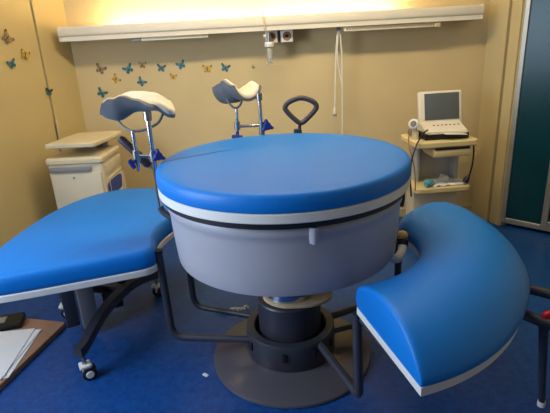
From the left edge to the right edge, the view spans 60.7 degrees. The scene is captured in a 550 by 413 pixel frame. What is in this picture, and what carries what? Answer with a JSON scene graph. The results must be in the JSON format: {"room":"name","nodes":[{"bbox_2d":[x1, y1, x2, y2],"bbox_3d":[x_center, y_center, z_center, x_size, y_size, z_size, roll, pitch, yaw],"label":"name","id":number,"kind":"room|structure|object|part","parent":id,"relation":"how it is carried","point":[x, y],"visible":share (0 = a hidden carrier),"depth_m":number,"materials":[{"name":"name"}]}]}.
{"room":"hospital room","nodes":[
{"label":"hospital room","id":0,"kind":"room"},
{"bbox_2d":[0,0,86,247],"bbox_3d":[-2.218,0.071,0.741,0.602,2.700,6.623,-1,20,6],"label":"wall","id":1,"kind":"structure","parent":0,"point":[28,115],"depth_m":3.41,"materials":[{"name":"beige paint"}]},
{"bbox_2d":[2,29,14,43],"bbox_3d":[-1.805,-1.149,3.178,0.004,0.098,0.096,4,21,19],"label":"sticker","id":2,"kind":"object","parent":1,"relation":"attached to","point":[5,37],"visible":1,"depth_m":3.17,"materials":[{"name":"brown paper"}]},
{"bbox_2d":[7,58,15,67],"bbox_3d":[-1.803,-0.979,3.215,0.004,0.067,0.070,4,21,19],"label":"sticker","id":3,"kind":"object","parent":1,"relation":"attached to","point":[11,63],"visible":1,"depth_m":3.22,"materials":[{"name":"teal paper"}]},
{"bbox_2d":[21,49,29,59],"bbox_3d":[-1.759,-1.076,3.321,0.004,0.073,0.076,4,21,19],"label":"sticker","id":4,"kind":"object","parent":1,"relation":"attached to","point":[24,54],"visible":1,"depth_m":3.31,"materials":[{"name":"yellow paper"}]},
{"bbox_2d":[46,87,52,95],"bbox_3d":[-1.696,-0.867,3.541,0.004,0.063,0.065,4,21,19],"label":"sticker","id":5,"kind":"object","parent":1,"relation":"attached to","point":[51,90],"visible":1,"depth_m":3.54,"materials":[{"name":"teal paper"}]},
{"bbox_2d":[55,120,64,150],"bbox_3d":[-1.661,-0.420,3.694,0.014,0.520,0.030,4,21,19],"label":"trim","id":6,"kind":"structure","parent":1,"relation":"attached to","point":[59,132],"depth_m":3.63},
{"bbox_2d":[0,216,549,412],"bbox_3d":[0.070,1.290,1.146,5.400,0.100,7.200,-3,19,0],"label":"floor","id":7,"kind":"structure","parent":0,"point":[141,367],"depth_m":2.39,"materials":[{"name":"blue plastic"}]},
{"bbox_2d":[0,315,64,390],"bbox_3d":[-1.595,0.846,2.461,0.626,0.030,1.002,-1,20,5],"label":"board","id":8,"kind":"object","parent":7,"relation":"on","point":[50,330],"visible":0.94,"depth_m":2.67,"materials":[{"name":"brown wood"}]},
{"bbox_2d":[0,312,25,331],"bbox_3d":[-1.600,0.690,2.795,0.190,0.043,0.130,-8,20,-13],"label":"case","id":9,"kind":"object","parent":8,"relation":"on","point":[11,321],"visible":1,"depth_m":2.77,"materials":[{"name":"plastic"}]},
{"bbox_2d":[2,329,41,378],"bbox_3d":[-1.474,0.795,2.538,0.260,0.004,0.420,-4,19,-3],"label":"paper sheet","id":10,"kind":"object","parent":8,"relation":"on","point":[7,375],"visible":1,"depth_m":2.46,"materials":[{"name":"white paper"}]},
{"bbox_2d":[0,330,40,379],"bbox_3d":[-1.489,0.793,2.531,0.260,0.004,0.420,-3,19,1],"label":"paper sheet","id":11,"kind":"object","parent":10,"relation":"on","point":[35,332],"visible":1,"depth_m":2.61,"materials":[{"name":"white paper"}]},
{"bbox_2d":[0,328,34,376],"bbox_3d":[-1.504,0.790,2.530,0.260,0.004,0.420,-5,20,-5],"label":"paper sheet","id":12,"kind":"object","parent":11,"relation":"on","point":[12,342],"visible":1,"depth_m":2.59,"materials":[{"name":"white paper"}]},
{"bbox_2d":[45,131,126,208],"bbox_3d":[-1.380,-0.059,3.605,0.425,0.950,0.472,-3,19,1],"label":"base cabinet","id":13,"kind":"object","parent":7,"relation":"on","point":[89,166],"visible":0.63,"depth_m":3.34,"materials":[{"name":"white plastic"}]},
{"bbox_3d":[-1.435,-0.257,3.293,0.295,0.036,0.016,-3,19,1],"label":"handle","id":14,"kind":"part","parent":13,"relation":"part of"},
{"bbox_3d":[-1.387,0.076,3.420,0.355,0.660,0.014,-3,19,1],"label":"door","id":15,"kind":"part","parent":13,"relation":"part of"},
{"bbox_3d":[-1.208,-0.316,3.510,0.012,0.075,0.330,-3,19,1],"label":"drawer","id":16,"kind":"part","parent":13,"relation":"part of","materials":[{"name":"beige plastic"}]},
{"bbox_3d":[-1.198,-0.124,3.589,0.028,0.288,0.320,-3,19,1],"label":"panel","id":17,"kind":"part","parent":13,"relation":"part of","materials":[{"name":"blue plastic"}]},
{"bbox_2d":[0,188,174,380],"bbox_3d":[-0.916,0.390,2.697,0.880,0.662,1.263,-3,19,0],"label":"extension","id":18,"kind":"object","parent":7,"relation":"on","point":[106,243],"visible":0.88,"depth_m":2.35,"materials":[{"name":"blue leather"}]},
{"bbox_3d":[-0.931,0.123,2.602,0.880,0.093,1.263,-3,19,0],"label":"mattress","id":19,"kind":"part","parent":18,"relation":"part of","materials":[{"name":"blue leather"}]},
{"bbox_3d":[-1.089,0.505,2.792,0.449,0.120,0.045,3,20,16],"label":"leg","id":20,"kind":"part","parent":18,"relation":"part of","materials":[{"name":"metal"}]},
{"bbox_3d":[-0.876,0.538,2.666,0.068,0.120,0.853,2,20,13],"label":"leg","id":21,"kind":"part","parent":18,"relation":"part of","materials":[{"name":"grey plastic"}]},
{"bbox_2d":[219,305,248,313],"bbox_3d":[-0.264,0.627,2.868,0.216,0.030,0.038,-5,20,-5],"label":"plastic wrapper","id":22,"kind":"object","parent":7,"relation":"on","point":[244,306],"visible":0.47,"depth_m":2.87,"materials":[{"name":"white plastic"}]},
{"bbox_2d":[155,133,411,408],"bbox_3d":[0.035,0.266,2.303,1.178,1.062,1.127,3,20,17],"label":"bed","id":23,"kind":"object","parent":7,"relation":"on","point":[289,221],"visible":0.99,"depth_m":1.88,"materials":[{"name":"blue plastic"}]},
{"bbox_2d":[118,136,152,169],"bbox_3d":[-0.611,-0.194,2.223,0.218,0.297,0.049,-7,20,-10],"label":"grip","id":24,"kind":"object","parent":23,"relation":"attached to","point":[122,140],"visible":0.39,"depth_m":2.17,"materials":[{"name":"plastic"}]},
{"bbox_2d":[100,91,174,220],"bbox_3d":[-0.611,-0.236,2.204,0.336,0.585,0.243,-3,19,0],"label":"leg rest","id":25,"kind":"object","parent":23,"relation":"attached to","point":[118,108],"visible":1,"depth_m":2.09,"materials":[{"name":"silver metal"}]},
{"bbox_3d":[-0.641,-0.193,2.114,0.048,0.048,0.046,-3,19,0],"label":"star knob","id":26,"kind":"part","parent":25,"relation":"part of","materials":[{"name":"blue plastic"}]},
{"bbox_3d":[-0.627,-0.250,2.116,0.017,0.185,0.017,-3,19,0],"label":"short post","id":27,"kind":"part","parent":25,"relation":"part of","materials":[{"name":"silver metal"}]},
{"bbox_2d":[103,91,174,114],"bbox_3d":[-0.620,-0.465,2.131,0.321,0.105,0.170,-6,20,-9],"label":"cushion","id":28,"kind":"object","parent":25,"relation":"on","point":[128,103],"depth_m":2.06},
{"bbox_3d":[-0.550,-0.204,2.134,0.022,0.440,0.022,-3,19,0],"label":"post","id":29,"kind":"part","parent":25,"relation":"part of","materials":[{"name":"silver metal"}]},
{"bbox_3d":[-0.529,-0.235,2.114,0.060,0.056,0.044,-14,22,-29],"label":"star knob","id":30,"kind":"part","parent":25,"relation":"part of","materials":[{"name":"blue plastic"}]},
{"bbox_3d":[-0.345,0.450,2.307,0.443,0.499,0.039,0,20,8],"label":"swing arm","id":31,"kind":"part","parent":23,"relation":"part of"},
{"bbox_3d":[-0.295,0.376,2.544,0.421,0.472,0.035,4,21,21],"label":"swing arm","id":32,"kind":"part","parent":23,"relation":"part of"},
{"bbox_2d":[212,79,273,137],"bbox_3d":[-0.175,-0.493,2.714,0.231,0.484,0.307,-20,25,-39],"label":"leg rest","id":33,"kind":"object","parent":23,"relation":"attached to","point":[225,92],"visible":0.98,"depth_m":2.66,"materials":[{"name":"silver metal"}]},
{"bbox_3d":[-0.217,-0.487,2.687,0.021,0.140,0.017,-3,19,0],"label":"short post","id":34,"kind":"part","parent":33,"relation":"part of","materials":[{"name":"silver metal"}]},
{"bbox_3d":[-0.216,-0.405,2.707,0.064,0.052,0.058,-3,19,0],"label":"star knob","id":35,"kind":"part","parent":33,"relation":"part of","materials":[{"name":"blue plastic"}]},
{"bbox_2d":[225,79,258,98],"bbox_3d":[-0.216,-0.667,2.690,0.199,0.136,0.211,-20,26,-40],"label":"cushion","id":36,"kind":"object","parent":33,"relation":"on","point":[251,90],"depth_m":2.63,"materials":[{"name":"white leather"}]},
{"bbox_3d":[-0.080,-0.469,2.697,0.026,0.335,0.022,-3,19,0],"label":"post","id":37,"kind":"part","parent":33,"relation":"part of","materials":[{"name":"silver metal"}]},
{"bbox_3d":[-0.048,-0.467,2.685,0.073,0.069,0.044,-12,21,-23],"label":"star knob","id":38,"kind":"part","parent":33,"relation":"part of","materials":[{"name":"blue plastic"}]},
{"bbox_3d":[0.034,-0.196,2.132,1.127,0.076,1.127,-3,19,0],"label":"mattress","id":39,"kind":"part","parent":23,"relation":"part of","materials":[{"name":"blue leather"}]},
{"bbox_3d":[0.085,0.743,2.464,0.814,0.052,0.814,-3,19,0],"label":"plate","id":40,"kind":"part","parent":23,"relation":"part of","materials":[{"name":"grey metal"}]},
{"bbox_2d":[283,95,318,132],"bbox_3d":[0.150,-0.458,2.656,0.205,0.329,0.058,-3,19,0],"label":"handle","id":41,"kind":"object","parent":23,"relation":"attached to","point":[288,102],"visible":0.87,"depth_m":2.63,"materials":[{"name":"grey plastic"}]},
{"bbox_3d":[0.268,0.556,2.051,0.171,0.403,0.384,-3,19,0],"label":"swing arm","id":42,"kind":"part","parent":23,"relation":"part of"},
{"bbox_3d":[0.469,0.613,2.474,0.389,0.028,0.028,-9,20,-17],"label":"swing arm","id":43,"kind":"part","parent":23,"relation":"part of"},
{"bbox_3d":[0.481,0.367,2.504,0.484,0.400,0.046,-12,21,-24],"label":"swing arm","id":44,"kind":"part","parent":23,"relation":"part of"},
{"bbox_3d":[0.612,0.140,2.251,0.051,0.052,0.052,-3,19,0],"label":"latch knob","id":45,"kind":"part","parent":23,"relation":"part of","materials":[{"name":"orange plastic"}]},
{"bbox_2d":[356,202,529,396],"bbox_3d":[0.717,0.253,1.927,0.590,0.208,1.408,7,22,25],"label":"seat","id":46,"kind":"object","parent":23,"relation":"attached to","point":[441,321],"visible":0.97,"depth_m":1.57,"materials":[{"name":"blue leather"}]},
{"bbox_3d":[0.373,0.472,1.623,0.033,0.033,0.310,-8,20,-14],"label":"mounting rail","id":47,"kind":"part","parent":46,"relation":"part of","materials":[{"name":"white plastic"}]},
{"bbox_2d":[401,134,477,214],"bbox_3d":[1.220,-0.128,3.595,0.455,0.822,0.370,-4,19,-4],"label":"trolley","id":48,"kind":"object","parent":7,"relation":"on","point":[431,158],"visible":0.38,"depth_m":3.54,"materials":[{"name":"beige plastic"}]},
{"bbox_2d":[408,119,418,139],"bbox_3d":[0.997,-0.553,3.376,0.080,0.153,0.072,-3,19,0],"label":"transducer","id":49,"kind":"object","parent":48,"relation":"on","point":[413,124],"visible":1,"depth_m":3.36,"materials":[{"name":"beige plastic"}]},
{"bbox_2d":[408,131,415,190],"bbox_3d":[0.966,-0.327,3.355,0.053,0.403,0.157,-3,19,0],"label":"cable","id":50,"kind":"object","parent":49,"relation":"hanging from","point":[410,131],"visible":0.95,"depth_m":3.31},
{"bbox_3d":[1.013,-0.529,3.395,0.052,0.093,0.054,-3,19,0],"label":"handle","id":51,"kind":"part","parent":49,"relation":"part of","materials":[{"name":"beige plastic"}]},
{"bbox_2d":[410,129,427,196],"bbox_3d":[1.016,-0.305,3.327,0.200,0.456,0.016,-19,25,-38],"label":"cable","id":52,"kind":"object","parent":48,"relation":"hanging from","point":[427,129],"visible":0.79,"depth_m":3.27,"materials":[{"name":"black plastic"}]},
{"bbox_2d":[424,179,434,186],"bbox_3d":[1.139,-0.176,3.450,0.112,0.048,0.048,-19,25,-37],"label":"bottle","id":53,"kind":"object","parent":48,"relation":"on","point":[429,182],"visible":1,"depth_m":3.42,"materials":[{"name":"plastic"}]},
{"bbox_3d":[1.219,-0.365,3.639,0.340,0.360,0.050,-4,19,-4],"label":"panel","id":54,"kind":"part","parent":48,"relation":"part of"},
{"bbox_2d":[408,90,468,140],"bbox_3d":[1.193,-0.663,3.400,0.378,0.319,0.318,-4,19,-3],"label":"monitor","id":55,"kind":"object","parent":48,"relation":"on","point":[439,112],"visible":0.89,"depth_m":3.43,"materials":[{"name":"off-white plastic"},{"name":"dark glass screen"}]},
{"bbox_2d":[401,134,477,149],"bbox_3d":[1.200,-0.492,3.466,0.455,0.047,0.370,-4,19,-4],"label":"shelf","id":56,"kind":"object","parent":48,"relation":"attached to","point":[459,143],"depth_m":3.30,"materials":[{"name":"beige wood"}]},
{"bbox_2d":[409,176,469,194],"bbox_3d":[1.218,-0.171,3.579,0.420,0.045,0.330,-4,19,-4],"label":"shelf","id":57,"kind":"object","parent":48,"relation":"attached to","point":[421,189],"depth_m":3.44,"materials":[{"name":"beige wood"}]},
{"bbox_2d":[424,173,466,186],"bbox_3d":[1.276,-0.203,3.516,0.261,0.045,0.181,-5,20,-5],"label":"cloth","id":58,"kind":"object","parent":48,"relation":"on","point":[443,179],"visible":0.8,"depth_m":3.52,"materials":[{"name":"white fabric"}]},
{"bbox_3d":[1.244,-0.415,3.422,0.270,0.064,0.220,-4,19,-4],"label":"drawer","id":59,"kind":"part","parent":48,"relation":"part of","materials":[{"name":"beige wood"}]},
{"bbox_2d":[462,146,474,182],"bbox_3d":[1.401,-0.306,3.401,0.071,0.288,0.044,-3,19,0],"label":"power cord","id":60,"kind":"object","parent":48,"relation":"hanging from","point":[466,179],"visible":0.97,"depth_m":3.42,"materials":[{"name":"black plastic"}]},
{"bbox_3d":[1.417,-0.324,3.396,0.039,0.253,0.014,-3,19,0],"label":"cord","id":61,"kind":"part","parent":60,"relation":"part of","materials":[{"name":"black plastic"}]},
{"bbox_2d":[523,284,549,407],"bbox_3d":[1.171,0.621,1.897,0.430,0.548,0.352,5,21,23],"label":"frame","id":62,"kind":"object","parent":7,"relation":"on","point":[542,321],"visible":0.79,"depth_m":1.85,"materials":[{"name":"black metal"}]},
{"bbox_3d":[1.105,0.448,1.716,0.409,0.044,0.072,11,24,34],"label":"rail","id":63,"kind":"part","parent":62,"relation":"part of","materials":[{"name":"black metal"}]},
{"bbox_3d":[1.183,0.371,1.924,0.361,0.042,0.054,10,24,34],"label":"rail","id":64,"kind":"part","parent":62,"relation":"part of","materials":[{"name":"black metal"}]},
{"bbox_3d":[1.078,0.639,1.898,0.035,0.490,0.193,15,27,42],"label":"leg","id":65,"kind":"part","parent":62,"relation":"part of","materials":[{"name":"black metal"}]},
{"bbox_2d":[63,0,489,208],"bbox_3d":[0.038,-1.147,3.838,3.700,2.700,0.100,-3,19,0],"label":"wall","id":66,"kind":"structure","parent":0,"point":[384,71],"depth_m":3.80,"materials":[{"name":"beige paint"}]},
{"bbox_2d":[96,63,106,73],"bbox_3d":[-1.393,-1.106,3.769,0.092,0.089,0.004,-3,19,0],"label":"sticker","id":67,"kind":"object","parent":66,"relation":"attached to","point":[98,69],"visible":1,"depth_m":3.77,"materials":[{"name":"brown paper"}]},
{"bbox_2d":[97,87,107,97],"bbox_3d":[-1.406,-0.931,3.831,0.089,0.087,0.004,-3,19,0],"label":"sticker","id":68,"kind":"object","parent":66,"relation":"attached to","point":[99,88],"visible":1,"depth_m":3.83,"materials":[{"name":"teal paper"}]},
{"bbox_2d":[112,74,120,82],"bbox_3d":[-1.283,-1.035,3.797,0.076,0.078,0.004,-3,19,0],"label":"sticker","id":69,"kind":"object","parent":66,"relation":"attached to","point":[115,77],"visible":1,"depth_m":3.80,"materials":[{"name":"yellow paper"}]},
{"bbox_2d":[122,63,132,73],"bbox_3d":[-1.185,-1.107,3.773,0.088,0.085,0.004,-3,19,0],"label":"sticker","id":70,"kind":"object","parent":66,"relation":"attached to","point":[128,68],"visible":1,"depth_m":3.77,"materials":[{"name":"teal paper"}]},
{"bbox_2d":[137,76,146,85],"bbox_3d":[-1.077,-1.015,3.808,0.082,0.081,0.004,-3,19,0],"label":"sticker","id":71,"kind":"object","parent":66,"relation":"attached to","point":[139,81],"visible":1,"depth_m":3.81,"materials":[{"name":"teal paper"}]},
{"bbox_2d":[157,64,165,71],"bbox_3d":[-0.908,-1.115,3.776,0.072,0.066,0.004,-3,19,0],"label":"sticker","id":72,"kind":"object","parent":66,"relation":"attached to","point":[158,65],"visible":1,"depth_m":3.77,"materials":[{"name":"blue paper"}]},
{"bbox_2d":[175,59,184,68],"bbox_3d":[-0.760,-1.138,3.770,0.078,0.075,0.004,-3,19,0],"label":"sticker","id":73,"kind":"object","parent":66,"relation":"attached to","point":[182,61],"visible":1,"depth_m":3.77,"materials":[{"name":"blue paper"}]},
{"bbox_2d":[202,65,211,72],"bbox_3d":[-0.544,-1.108,3.785,0.076,0.064,0.004,-3,19,0],"label":"sticker","id":74,"kind":"object","parent":66,"relation":"attached to","point":[207,69],"visible":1,"depth_m":3.78,"materials":[{"name":"yellow paper"}]},
{"bbox_2d":[221,63,230,71],"bbox_3d":[-0.394,-1.120,3.784,0.076,0.073,0.004,-3,19,0],"label":"sticker","id":75,"kind":"object","parent":66,"relation":"attached to","point":[222,64],"visible":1,"depth_m":3.78,"materials":[{"name":"teal paper"}]},
{"bbox_2d":[57,4,483,134],"bbox_3d":[-0.011,-0.987,3.718,3.145,0.964,0.238,-3,19,0],"label":"light","id":76,"kind":"object","parent":66,"relation":"attached to","point":[465,12],"depth_m":3.46,"materials":[{"name":"white metal"}]},
{"bbox_2d":[132,34,208,41],"bbox_3d":[-0.784,-1.263,3.521,0.570,0.026,0.040,-3,19,0],"label":"rail","id":77,"kind":"object","parent":76,"relation":"attached to","point":[200,35],"visible":0.97,"depth_m":3.50,"materials":[{"name":"beige plastic"}]},
{"bbox_3d":[0.492,-0.950,3.690,0.082,0.861,0.031,0,20,8],"label":"call cord","id":78,"kind":"part","parent":76,"relation":"part of","materials":[{"name":"white plastic"}]},
{"bbox_3d":[0.497,-1.145,3.622,0.043,0.396,0.010,-4,19,-3],"label":"second cord","id":79,"kind":"part","parent":76,"relation":"part of","materials":[{"name":"white plastic"}]},
{"bbox_2d":[343,22,440,31],"bbox_3d":[0.875,-1.346,3.523,0.722,0.036,0.042,-3,19,0],"label":"rail","id":80,"kind":"object","parent":76,"relation":"attached to","point":[433,24],"visible":1,"depth_m":3.51,"materials":[{"name":"beige plastic"}]},
{"bbox_2d":[265,30,277,42],"bbox_3d":[-0.029,-1.311,3.633,0.094,0.088,0.160,-3,19,0],"label":"outlet","id":81,"kind":"object","parent":66,"relation":"attached to","point":[273,34],"visible":0.61,"depth_m":3.56,"materials":[{"name":"white plastic"}]},
{"bbox_2d":[262,12,273,64],"bbox_3d":[-0.050,-1.258,3.526,0.079,0.371,0.093,-3,19,0],"label":"flowmeter","id":82,"kind":"object","parent":81,"relation":"hanging from","point":[268,44],"visible":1,"depth_m":3.52,"materials":[{"name":"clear plastic"}]},
{"bbox_2d":[266,47,273,64],"bbox_3d":[-0.040,-1.145,3.567,0.056,0.128,0.056,-3,19,0],"label":"clear bowl","id":83,"kind":"object","parent":82,"relation":"on","point":[269,49],"depth_m":3.55,"materials":[{"name":"plastic"}]},
{"bbox_2d":[270,32,275,40],"bbox_3d":[-0.028,-1.287,3.564,0.064,0.064,0.010,-3,19,0],"label":"socket","id":84,"kind":"object","parent":81,"relation":"attached to","point":[273,34],"depth_m":3.56,"materials":[{"name":"black plastic"}]},
{"bbox_2d":[280,30,292,41],"bbox_3d":[0.089,-1.317,3.633,0.094,0.088,0.160,-3,19,0],"label":"outlet","id":85,"kind":"object","parent":66,"relation":"attached to","point":[285,35],"visible":0.99,"depth_m":3.56,"materials":[{"name":"white plastic"}]},
{"bbox_2d":[283,32,290,39],"bbox_3d":[0.090,-1.293,3.564,0.064,0.064,0.010,-3,19,0],"label":"socket","id":86,"kind":"object","parent":85,"relation":"attached to","point":[286,35],"depth_m":3.56,"materials":[{"name":"black plastic"}]},
{"bbox_2d":[399,205,470,216],"bbox_3d":[0.081,0.111,4.223,3.430,0.070,0.012,-3,19,0],"label":"baseboard","id":87,"kind":"structure","parent":66,"relation":"attached to","point":[402,212],"depth_m":4.21,"materials":[{"name":"beige wood"}]},
{"bbox_2d":[471,0,525,224],"bbox_3d":[1.798,-1.174,3.645,0.100,2.700,0.353,-9,20,-16],"label":"wall","id":88,"kind":"structure","parent":0,"point":[500,223],"depth_m":3.65,"materials":[{"name":"beige paint"}]},
{"bbox_2d":[471,0,498,214],"bbox_3d":[1.709,-1.199,3.730,0.016,2.700,0.090,-9,20,-16],"label":"trim","id":89,"kind":"structure","parent":88,"relation":"attached to","point":[493,13],"depth_m":3.85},
{"bbox_2d":[478,0,512,220],"bbox_3d":[1.737,-1.163,3.625,0.030,2.700,0.110,-9,20,-16],"label":"trim","id":90,"kind":"structure","parent":88,"relation":"attached to","point":[505,6],"depth_m":3.73,"materials":[{"name":"brown wood"}]},
{"bbox_2d":[489,0,524,224],"bbox_3d":[1.780,-1.129,3.520,0.016,2.700,0.095,-9,20,-16],"label":"trim","id":91,"kind":"structure","parent":88,"relation":"attached to","point":[518,5],"depth_m":3.64,"materials":[{"name":"brown wood"}]},
{"bbox_2d":[500,0,549,230],"bbox_3d":[1.951,-1.007,3.404,0.345,2.470,0.045,15,26,41],"label":"door","id":92,"kind":"structure","parent":88,"relation":"in","point":[526,195],"depth_m":3.57,"materials":[{"name":"metal"}]},
{"bbox_2d":[506,223,549,232],"bbox_3d":[2.224,0.196,3.715,0.800,0.030,0.050,15,26,41],"label":"baseboard","id":93,"kind":"structure","parent":88,"relation":"attached to","point":[506,223],"depth_m":3.83,"materials":[{"name":"black plastic"}]},
{"bbox_3d":[2.499,-0.127,0.578,0.276,2.700,6.285,-3,19,0],"label":"wall","id":94,"kind":"structure","parent":0,"visible":0},
{"bbox_2d":[546,212,549,231],"bbox_3d":[2.244,-0.930,3.143,0.455,2.470,0.045,15,26,41],"label":"door","id":95,"kind":"structure","parent":94,"relation":"in","point":[548,222],"depth_m":3.67,"materials":[{"name":"metal"}]},
{"bbox_3d":[2.244,-0.930,3.143,0.455,2.470,0.045,15,26,41],"label":"frame","id":96,"kind":"part","parent":95,"relation":"part of","materials":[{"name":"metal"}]}
]}

